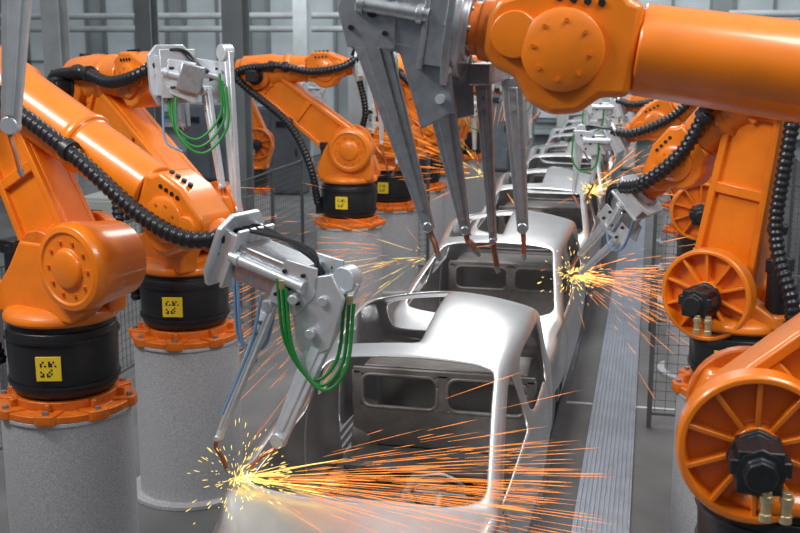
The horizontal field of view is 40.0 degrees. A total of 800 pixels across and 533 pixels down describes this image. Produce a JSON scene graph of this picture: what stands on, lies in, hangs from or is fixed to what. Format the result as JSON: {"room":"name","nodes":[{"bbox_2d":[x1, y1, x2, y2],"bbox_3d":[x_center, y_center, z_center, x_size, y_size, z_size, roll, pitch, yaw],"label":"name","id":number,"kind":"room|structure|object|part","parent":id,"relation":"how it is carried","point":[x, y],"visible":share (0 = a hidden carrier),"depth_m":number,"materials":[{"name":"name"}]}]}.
{"room":"factory floor","nodes":[
{"label":"factory floor","id":0,"kind":"room"},
{"bbox_2d":[0,152,799,532],"bbox_3d":[-1.869,0.128,19.320,34.000,0.208,40.000,3,12,13],"label":"floor","id":1,"kind":"structure","parent":0,"point":[653,446],"depth_m":12.28,"materials":[{"name":"grey concrete"}]},
{"bbox_2d":[0,0,31,177],"bbox_3d":[-3.150,0.332,5.724,2.780,4.997,1.077,3,12,13],"label":"robot","id":2,"kind":"object","parent":1,"relation":"on","point":[15,14],"visible":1,"depth_m":5.39,"materials":[{"name":"grey metal"}]},
{"bbox_2d":[40,0,78,182],"bbox_3d":[-7.421,-4.982,23.725,0.600,8.000,0.600,3,12,13],"label":"steel column","id":3,"kind":"structure","parent":1,"relation":"on","point":[54,13],"depth_m":23.59,"materials":[{"name":"grey metal"}]},
{"bbox_2d":[85,192,140,233],"bbox_3d":[-4.632,-0.538,18.744,1.400,1.350,0.755,3,12,13],"label":"cabinet","id":4,"kind":"object","parent":1,"relation":"on","point":[97,201],"visible":0.08,"depth_m":18.37,"materials":[{"name":"grey metal"}]},
{"bbox_2d":[79,53,190,134],"bbox_3d":[-5.598,-2.623,23.115,2.591,3.633,1.098,9,15,36],"label":"robot","id":5,"kind":"object","parent":1,"relation":"on","point":[187,107],"visible":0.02,"depth_m":22.60,"materials":[{"name":"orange metal"}]},
{"bbox_2d":[46,44,249,510],"bbox_3d":[-2.409,-0.037,10.080,2.663,3.930,1.080,12,16,44],"label":"robot","id":6,"kind":"object","parent":1,"relation":"on","point":[186,343],"visible":0.75,"depth_m":9.38,"materials":[{"name":"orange metal"}]},
{"bbox_3d":[-3.127,-1.654,10.116,0.210,0.240,0.240,-11,16,-41],"label":"elbow motor","id":7,"kind":"part","parent":6,"relation":"part of","materials":[{"name":"orange metal"}]},
{"bbox_3d":[-1.895,-1.610,9.231,0.420,0.494,0.169,-11,16,-41],"label":"gun mount plate","id":8,"kind":"part","parent":6,"relation":"part of","materials":[{"name":"silver metal"}]},
{"bbox_2d":[134,0,161,127],"bbox_3d":[-6.075,-5.551,26.437,0.600,8.000,0.600,3,12,13],"label":"steel column","id":9,"kind":"structure","parent":1,"relation":"on","point":[145,11],"depth_m":26.25,"materials":[{"name":"metal"}]},
{"bbox_2d":[0,153,321,450],"bbox_3d":[-2.059,-0.630,17.843,0.050,1.900,18.650,3,12,13],"label":"fence","id":10,"kind":"object","parent":1,"relation":"on","point":[3,367],"visible":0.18,"depth_m":17.71,"materials":[{"name":"grey metal"}]},
{"bbox_2d":[0,45,362,532],"bbox_3d":[-1.832,0.504,7.319,3.554,4.004,1.079,10,15,39],"label":"robot","id":11,"kind":"object","parent":1,"relation":"on","point":[66,411],"visible":0.95,"depth_m":7.33,"materials":[{"name":"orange metal"}]},
{"bbox_3d":[-2.693,0.023,7.750,0.169,0.450,0.169,8,14,35],"label":"turret motor","id":12,"kind":"part","parent":11,"relation":"part of","materials":[{"name":"metal"}]},
{"bbox_3d":[-2.541,-0.623,7.663,1.050,1.570,0.300,7,14,31],"label":"link arm","id":13,"kind":"part","parent":11,"relation":"part of","materials":[{"name":"orange paint"}]},
{"bbox_3d":[-0.996,-0.117,6.799,0.316,0.458,0.420,7,14,31],"label":"gun mount plate","id":14,"kind":"part","parent":11,"relation":"part of","materials":[{"name":"silver metal"}]},
{"bbox_3d":[-0.492,0.289,6.458,0.404,0.536,0.207,3,12,13],"label":"gun rocker plate","id":15,"kind":"part","parent":11,"relation":"part of","materials":[{"name":"silver metal"}]},
{"bbox_2d":[185,102,259,181],"bbox_3d":[-4.806,-3.467,30.742,2.200,2.150,0.855,3,12,13],"label":"tall cabinet","id":16,"kind":"object","parent":1,"relation":"on","point":[204,163],"visible":0.1,"depth_m":30.48,"materials":[{"name":"metal"}]},
{"bbox_2d":[221,0,254,210],"bbox_3d":[-3.169,-4.468,21.276,0.600,8.000,0.600,3,12,13],"label":"steel column","id":17,"kind":"structure","parent":1,"relation":"on","point":[235,17],"depth_m":21.37,"materials":[{"name":"metal"}]},
{"bbox_2d":[229,195,256,362],"bbox_3d":[-2.355,0.143,13.673,1.150,2.100,0.050,3,12,13],"label":"fence","id":18,"kind":"object","parent":1,"relation":"on","point":[249,198],"visible":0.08,"depth_m":13.60,"materials":[{"name":"grey metal"}]},
{"bbox_2d":[256,104,309,194],"bbox_3d":[-3.200,-3.019,28.369,1.600,2.250,0.855,3,12,13],"label":"tall cabinet","id":19,"kind":"object","parent":1,"relation":"on","point":[286,151],"visible":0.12,"depth_m":27.93,"materials":[{"name":"metal"}]},
{"bbox_2d":[252,81,326,220],"bbox_3d":[-2.899,-2.679,24.193,2.548,3.296,1.106,3,12,13],"label":"robot","id":20,"kind":"object","parent":1,"relation":"on","point":[263,139],"visible":0.29,"depth_m":24.05,"materials":[{"name":"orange metal"}]},
{"bbox_3d":[-3.123,-2.619,23.809,0.256,0.256,0.250,1,12,3],"label":"shoulder motor","id":21,"kind":"part","parent":20,"relation":"part of","materials":[{"name":"black metal"}]},
{"bbox_3d":[-3.325,-3.361,24.159,0.947,1.748,0.300,1,12,3],"label":"link arm","id":22,"kind":"part","parent":20,"relation":"part of","materials":[{"name":"orange paint"}]},
{"bbox_3d":[-2.038,-3.882,23.986,0.188,0.399,0.340,1,12,3],"label":"gun mount plate","id":23,"kind":"part","parent":20,"relation":"part of","materials":[{"name":"silver metal"}]},
{"bbox_2d":[292,0,317,176],"bbox_3d":[-2.725,-6.449,30.711,0.600,8.000,0.600,3,12,13],"label":"steel column","id":24,"kind":"structure","parent":1,"relation":"on","point":[302,29],"depth_m":30.51,"materials":[{"name":"grey metal"}]},
{"bbox_2d":[234,50,397,331],"bbox_3d":[-1.245,-1.106,15.416,2.538,3.826,1.077,3,12,13],"label":"robot","id":25,"kind":"object","parent":1,"relation":"on","point":[348,164],"visible":0.84,"depth_m":15.02,"materials":[{"name":"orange metal"}]},
{"bbox_3d":[-1.997,-2.585,14.940,0.240,0.240,0.210,3,12,13],"label":"elbow motor","id":26,"kind":"part","parent":25,"relation":"part of","materials":[{"name":"black metal"}]},
{"bbox_3d":[-1.006,-1.491,15.155,0.170,0.450,0.170,3,12,13],"label":"turret motor","id":27,"kind":"part","parent":25,"relation":"part of","materials":[{"name":"metal"}]},
{"bbox_3d":[-0.505,-2.720,14.906,0.164,0.400,0.340,3,12,13],"label":"gun mount plate","id":28,"kind":"part","parent":25,"relation":"part of","materials":[{"name":"silver metal"}]},
{"bbox_2d":[340,415,353,453],"bbox_3d":[-0.613,1.960,9.984,0.580,0.040,8.000,3,12,13],"label":"floor grating","id":29,"kind":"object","parent":1,"relation":"on","point":[351,418],"depth_m":11.20,"materials":[{"name":"grey metal"}]},
{"bbox_2d":[348,47,367,129],"bbox_3d":[-1.049,-5.738,27.328,0.600,8.000,0.600,3,12,13],"label":"steel column","id":30,"kind":"structure","parent":1,"relation":"on","point":[355,109],"depth_m":27.47,"materials":[{"name":"grey metal"}]},
{"bbox_2d":[372,104,378,132],"bbox_3d":[0.233,-3.710,32.143,2.000,2.050,0.855,3,12,13],"label":"tall cabinet","id":31,"kind":"object","parent":1,"relation":"on","point":[375,124],"visible":0.08,"depth_m":31.84,"materials":[{"name":"grey metal"}]},
{"bbox_2d":[323,152,429,274],"bbox_3d":[-0.406,-0.925,18.760,1.850,2.100,0.050,3,12,13],"label":"fence","id":32,"kind":"object","parent":1,"relation":"on","point":[427,181],"visible":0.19,"depth_m":18.47,"materials":[{"name":"grey metal"}]},
{"bbox_2d":[351,47,482,294],"bbox_3d":[0.327,-1.537,17.241,2.428,3.922,1.080,4,13,20],"label":"robot","id":33,"kind":"object","parent":1,"relation":"on","point":[394,203],"visible":0.26,"depth_m":17.18,"materials":[{"name":"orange metal"}]},
{"bbox_3d":[-0.120,-2.545,17.183,0.799,1.580,0.300,8,14,32],"label":"link arm","id":34,"kind":"part","parent":33,"relation":"part of","materials":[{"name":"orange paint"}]},
{"bbox_2d":[368,61,602,202],"bbox_3d":[0.990,-1.914,15.538,3.025,2.413,3.645,-7,14,-30],"label":"sparks","id":35,"kind":"object","parent":33,"relation":"attached to","point":[482,61],"visible":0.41,"depth_m":15.83,"materials":[{"name":"orange"}]},
{"bbox_2d":[404,82,505,265],"bbox_3d":[0.690,-1.963,19.545,2.835,3.810,1.070,3,12,13],"label":"robot","id":36,"kind":"object","parent":1,"relation":"on","point":[437,206],"visible":0.13,"depth_m":19.44,"materials":[{"name":"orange metal"}]},
{"bbox_2d":[439,87,531,236],"bbox_3d":[1.391,-2.533,21.802,2.510,3.998,1.079,2,12,10],"label":"robot","id":37,"kind":"object","parent":1,"relation":"on","point":[449,211],"visible":0.08,"depth_m":21.67,"materials":[{"name":"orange metal"}]},
{"bbox_2d":[492,93,509,171],"bbox_3d":[2.613,-4.208,33.058,1.400,2.650,0.855,3,12,13],"label":"tall cabinet","id":38,"kind":"object","parent":1,"relation":"on","point":[501,151],"visible":0.14,"depth_m":32.65,"materials":[{"name":"metal"}]},
{"bbox_2d":[462,55,540,220],"bbox_3d":[1.697,-2.971,24.339,2.831,3.812,1.070,3,12,13],"label":"robot","id":39,"kind":"object","parent":1,"relation":"on","point":[475,191],"visible":0.11,"depth_m":24.20,"materials":[{"name":"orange metal"}]},
{"bbox_2d":[525,102,534,167],"bbox_3d":[3.542,-6.367,30.323,0.600,8.000,0.600,3,12,13],"label":"steel column","id":40,"kind":"structure","parent":1,"relation":"on","point":[531,144],"depth_m":30.68,"materials":[{"name":"metal"}]},
{"bbox_2d":[336,0,799,532],"bbox_3d":[1.624,0.720,5.120,4.047,4.486,1.437,6,13,28],"label":"robot","id":41,"kind":"object","parent":1,"relation":"on","point":[737,437],"visible":1,"depth_m":4.79,"materials":[{"name":"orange metal"}]},
{"bbox_3d":[0.214,-1.106,5.030,0.207,0.539,0.460,3,12,13],"label":"gun mount plate","id":42,"kind":"part","parent":41,"relation":"part of","materials":[{"name":"metal"}]},
{"bbox_3d":[1.512,0.846,4.631,0.256,0.256,0.250,3,12,13],"label":"shoulder motor","id":43,"kind":"part","parent":41,"relation":"part of","materials":[{"name":"black metal"}]},
{"bbox_2d":[527,175,620,532],"bbox_3d":[2.249,0.320,17.358,1.560,0.240,30.000,3,12,13],"label":"track","id":44,"kind":"object","parent":1,"relation":"on","point":[555,433],"visible":0.02,"depth_m":11.88,"materials":[{"name":"grey metal"}]},
{"bbox_2d":[213,291,552,532],"bbox_3d":[0.060,1.337,7.709,1.766,1.715,4.294,3,12,13],"label":"car","id":45,"kind":"object","parent":44,"relation":"on","point":[397,380],"visible":0.82,"depth_m":8.43,"materials":[{"name":"metal"}]},
{"bbox_2d":[186,373,615,532],"bbox_3d":[0.085,1.190,6.368,2.653,1.052,1.479,7,14,28],"label":"sparks","id":46,"kind":"object","parent":45,"relation":"attached to","point":[465,449],"visible":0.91,"depth_m":6.26,"materials":[{"name":"orange"}]},
{"bbox_2d":[393,210,584,430],"bbox_3d":[1.044,0.445,11.956,1.766,1.715,4.294,3,12,13],"label":"car","id":47,"kind":"object","parent":44,"relation":"on","point":[460,270],"visible":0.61,"depth_m":12.88,"materials":[{"name":"metal"}]},
{"bbox_2d":[229,183,496,439],"bbox_3d":[-0.760,0.964,11.748,3.393,3.758,4.289,-4,12,-17],"label":"sparks","id":48,"kind":"object","parent":47,"relation":"attached to","point":[306,183],"visible":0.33,"depth_m":11.67,"materials":[{"name":"orange"}]},
{"bbox_2d":[471,167,601,297],"bbox_3d":[2.029,-0.447,16.203,1.766,1.715,4.294,3,12,13],"label":"car","id":49,"kind":"object","parent":44,"relation":"on","point":[586,219],"visible":0.38,"depth_m":17.26,"materials":[{"name":"metal"}]},
{"bbox_2d":[526,142,612,209],"bbox_3d":[3.013,-1.339,20.450,1.764,1.715,4.293,3,12,13],"label":"car","id":50,"kind":"object","parent":44,"relation":"on","point":[534,160],"visible":0.23,"depth_m":21.75,"materials":[{"name":"metal"}]},
{"bbox_2d":[540,124,619,182],"bbox_3d":[3.997,-2.230,24.697,1.764,1.715,4.293,3,12,13],"label":"car","id":51,"kind":"object","parent":44,"relation":"on","point":[554,135],"visible":0.22,"depth_m":25.97,"materials":[{"name":"metal"}]},
{"bbox_2d":[559,113,623,171],"bbox_3d":[4.982,-3.122,28.944,1.764,1.715,4.293,3,12,13],"label":"car","id":52,"kind":"object","parent":44,"relation":"on","point":[569,119],"visible":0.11,"depth_m":30.28,"materials":[{"name":"metal"}]},
{"bbox_2d":[556,94,636,170],"bbox_3d":[5.999,-4.108,33.552,2.400,2.250,0.855,3,12,13],"label":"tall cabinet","id":53,"kind":"object","parent":1,"relation":"on","point":[560,119],"visible":0.09,"depth_m":33.14,"materials":[{"name":"grey metal"}]},
{"bbox_2d":[571,218,645,532],"bbox_3d":[3.075,0.856,15.184,0.460,0.085,28.000,3,12,13],"label":"duct","id":54,"kind":"object","parent":1,"relation":"on","point":[610,437],"visible":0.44,"depth_m":11.56,"materials":[{"name":"metal"}]},
{"bbox_2d":[582,96,678,305],"bbox_3d":[3.977,-1.227,16.490,2.516,3.621,1.148,3,12,13],"label":"robot","id":55,"kind":"object","parent":1,"relation":"on","point":[599,110],"visible":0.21,"depth_m":16.38,"materials":[{"name":"grey metal"}]},
{"bbox_2d":[561,122,670,267],"bbox_3d":[3.182,-1.114,15.001,2.493,1.829,2.917,-2,12,-11],"label":"sparks","id":56,"kind":"object","parent":55,"relation":"attached to","point":[598,186],"visible":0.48,"depth_m":15.04,"materials":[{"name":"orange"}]},
{"bbox_3d":[3.256,-2.393,16.450,0.236,0.390,0.340,3,12,13],"label":"gun mount plate","id":57,"kind":"part","parent":55,"relation":"part of","materials":[{"name":"silver metal"}]},
{"bbox_2d":[571,99,714,379],"bbox_3d":[3.171,-0.598,13.037,2.282,3.809,1.148,3,12,13],"label":"robot","id":58,"kind":"object","parent":1,"relation":"on","point":[655,117],"visible":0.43,"depth_m":12.80,"materials":[{"name":"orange metal"}]},
{"bbox_3d":[2.563,-1.513,13.024,0.298,0.378,0.340,3,12,13],"label":"gun mount plate","id":59,"kind":"part","parent":58,"relation":"part of","materials":[{"name":"silver metal"}]},
{"bbox_3d":[3.420,-0.574,12.514,0.256,0.257,0.250,3,12,13],"label":"shoulder motor","id":60,"kind":"part","parent":58,"relation":"part of","materials":[{"name":"black metal"}]},
{"bbox_2d":[601,111,685,268],"bbox_3d":[4.644,-1.819,18.831,2.421,3.817,1.148,3,12,13],"label":"robot","id":61,"kind":"object","parent":1,"relation":"on","point":[630,115],"visible":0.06,"depth_m":18.87,"materials":[{"name":"grey metal"}]},
{"bbox_3d":[3.967,-2.622,18.857,0.302,0.377,0.340,3,12,13],"label":"gun mount plate","id":62,"kind":"part","parent":61,"relation":"part of","materials":[{"name":"silver metal"}]},
{"bbox_2d":[607,122,683,244],"bbox_3d":[5.078,-2.311,21.351,2.279,3.746,1.148,3,12,13],"label":"robot","id":63,"kind":"object","parent":1,"relation":"on","point":[665,197],"visible":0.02,"depth_m":21.50,"materials":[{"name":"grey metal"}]},
{"bbox_2d":[569,19,799,532],"bbox_3d":[1.990,0.092,8.920,1.189,4.154,3.130,-8,14,-32],"label":"robot","id":64,"kind":"object","parent":1,"relation":"on","point":[727,291],"visible":0.7,"depth_m":7.94,"materials":[{"name":"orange metal"}]},
{"bbox_2d":[537,237,694,398],"bbox_3d":[2.064,0.256,10.514,1.806,1.720,1.659,-1,12,-4],"label":"sparks","id":65,"kind":"object","parent":64,"relation":"attached to","point":[588,274],"visible":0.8,"depth_m":10.44,"materials":[{"name":"orange"}]},
{"bbox_3d":[1.848,-0.536,8.553,0.341,0.335,0.320,9,15,37],"label":"gun mount plate","id":66,"kind":"part","parent":64,"relation":"part of","materials":[{"name":"silver metal"}]},
{"bbox_3d":[2.134,0.259,7.867,0.256,0.258,0.250,9,15,37],"label":"shoulder motor","id":67,"kind":"part","parent":64,"relation":"part of","materials":[{"name":"black metal"}]},
{"bbox_3d":[2.498,-0.538,8.038,0.668,1.927,0.300,9,15,37],"label":"link arm","id":68,"kind":"part","parent":64,"relation":"part of","materials":[{"name":"orange paint"}]},
{"bbox_3d":[2.706,0.162,7.865,0.168,0.450,0.168,10,15,39],"label":"turret motor","id":69,"kind":"part","parent":64,"relation":"part of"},
{"bbox_2d":[712,0,729,11],"bbox_3d":[8.197,-5.940,28.286,0.600,8.000,0.600,3,12,13],"label":"steel column","id":70,"kind":"structure","parent":1,"relation":"on","point":[717,5],"depth_m":27.92,"materials":[{"name":"metal"}]},
{"bbox_2d":[646,267,799,427],"bbox_3d":[3.414,0.882,11.129,1.730,1.700,0.050,3,12,13],"label":"fence","id":71,"kind":"object","parent":1,"relation":"on","point":[650,413],"visible":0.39,"depth_m":11.29,"materials":[{"name":"grey metal"}]},
{"bbox_2d":[648,185,799,331],"bbox_3d":[4.423,-0.089,14.777,2.030,2.100,0.050,3,12,13],"label":"fence","id":72,"kind":"object","parent":1,"relation":"on","point":[655,231],"visible":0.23,"depth_m":14.91,"materials":[{"name":"grey metal"}]},
{"bbox_2d":[783,156,799,298],"bbox_3d":[6.059,-0.466,16.572,0.050,2.100,17.550,3,12,13],"label":"fence","id":73,"kind":"object","parent":1,"relation":"on","point":[795,168],"visible":0.15,"depth_m":17.67,"materials":[{"name":"grey metal"}]},
{"bbox_2d":[0,0,799,165],"bbox_3d":[2.146,-7.518,35.801,34.000,8.000,0.300,3,12,13],"label":"wall","id":74,"kind":"structure","parent":0,"point":[259,39],"depth_m":37.19,"materials":[{"name":"grey metal"}]},
{"bbox_2d":[30,0,85,76],"bbox_3d":[-12.039,-7.745,38.831,2.200,4.400,0.040,3,12,13],"label":"pane","id":75,"kind":"object","parent":74,"relation":"attached to","point":[77,39],"visible":0.22,"depth_m":38.69,"materials":[{"name":"grey glass"}]},
{"bbox_2d":[27,0,89,64],"bbox_3d":[-12.050,-7.735,38.784,2.400,4.680,0.100,3,12,13],"label":"frame","id":76,"kind":"object","parent":74,"relation":"attached to","point":[85,2],"visible":0.17,"depth_m":38.51,"materials":[{"name":"grey metal"}]},
{"bbox_2d":[102,0,168,115],"bbox_3d":[-9.124,-7.599,38.134,2.400,4.680,0.100,3,12,13],"label":"frame","id":77,"kind":"object","parent":74,"relation":"attached to","point":[103,1],"visible":0.09,"depth_m":38.04,"materials":[{"name":"grey metal"}]},
{"bbox_2d":[106,0,167,111],"bbox_3d":[-9.113,-7.609,38.182,2.200,4.400,0.040,3,12,13],"label":"pane","id":78,"kind":"object","parent":74,"relation":"attached to","point":[118,42],"visible":0.11,"depth_m":38.12,"materials":[{"name":"grey glass"}]},
{"bbox_2d":[186,0,221,102],"bbox_3d":[-6.188,-7.473,37.532,2.200,4.400,0.040,3,12,13],"label":"pane","id":79,"kind":"object","parent":74,"relation":"attached to","point":[203,44],"visible":0.11,"depth_m":37.53,"materials":[{"name":"grey glass"}]},
{"bbox_2d":[183,0,251,102],"bbox_3d":[-6.199,-7.463,37.485,2.400,4.680,0.100,3,12,13],"label":"frame","id":80,"kind":"object","parent":74,"relation":"attached to","point":[184,1],"visible":0.1,"depth_m":37.38,"materials":[{"name":"grey metal"}]},
{"bbox_2d":[270,0,333,109],"bbox_3d":[-3.262,-7.336,36.883,2.200,4.400,0.040,3,12,13],"label":"pane","id":81,"kind":"object","parent":74,"relation":"attached to","point":[281,42],"visible":0.22,"depth_m":36.76,"materials":[{"name":"grey glass"}]},
{"bbox_2d":[267,0,337,112],"bbox_3d":[-3.273,-7.326,36.835,2.400,4.680,0.100,3,12,13],"label":"frame","id":82,"kind":"object","parent":74,"relation":"attached to","point":[268,1],"visible":0.12,"depth_m":36.81,"materials":[{"name":"grey metal"}]},
{"bbox_2d":[368,85,373,114],"bbox_3d":[-0.336,-7.200,36.233,2.200,4.400,0.040,3,12,13],"label":"pane","id":83,"kind":"object","parent":74,"relation":"attached to","point":[370,97],"visible":0.02,"depth_m":36.71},
{"bbox_2d":[0,10,799,31],"bbox_3d":[1.471,-7.298,32.808,32.000,0.600,0.400,3,12,13],"label":"pipes","id":84,"kind":"object","parent":74,"relation":"attached to","point":[770,13],"visible":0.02,"depth_m":34.38,"materials":[{"name":"grey metal"}]},
{"bbox_2d":[164,123,799,138],"bbox_3d":[2.068,-4.463,36.094,33.000,0.120,0.300,3,12,13],"label":"trim","id":85,"kind":"structure","parent":74,"relation":"attached to","point":[165,124],"depth_m":35.44,"materials":[{"name":"grey metal"}]},
{"bbox_2d":[534,107,555,121],"bbox_3d":[5.504,-6.917,34.887,2.400,4.680,0.100,3,12,13],"label":"frame","id":86,"kind":"object","parent":74,"relation":"attached to","point":[535,120],"visible":0.04,"depth_m":35.50,"materials":[{"name":"grey metal"}]},
{"bbox_2d":[537,108,556,117],"bbox_3d":[5.515,-6.927,34.934,2.200,4.400,0.040,3,12,13],"label":"pane","id":87,"kind":"object","parent":74,"relation":"attached to","point":[543,114],"visible":0.02,"depth_m":35.53,"materials":[{"name":"grey glass"}]},
{"bbox_2d":[637,0,709,9],"bbox_3d":[8.441,-6.790,34.285,2.200,4.400,0.040,3,12,13],"label":"pane","id":88,"kind":"object","parent":74,"relation":"attached to","point":[697,4],"visible":0.02,"depth_m":33.91,"materials":[{"name":"grey glass"}]},
{"bbox_2d":[636,0,711,9],"bbox_3d":[8.430,-6.780,34.237,2.400,4.680,0.100,3,12,13],"label":"frame","id":89,"kind":"object","parent":74,"relation":"attached to","point":[672,1],"visible":0.02,"depth_m":33.89,"materials":[{"name":"grey metal"}]},
{"bbox_2d":[733,0,776,9],"bbox_3d":[11.355,-6.644,33.588,2.400,4.680,0.100,3,12,13],"label":"frame","id":90,"kind":"object","parent":74,"relation":"attached to","point":[735,1],"visible":0.02,"depth_m":33.30,"materials":[{"name":"grey metal"}]},
{"bbox_2d":[737,0,799,19],"bbox_3d":[11.366,-6.654,33.635,2.200,4.400,0.040,3,12,13],"label":"pane","id":91,"kind":"object","parent":74,"relation":"attached to","point":[741,4],"visible":0.02,"depth_m":33.39,"materials":[{"name":"grey glass"}]}
]}

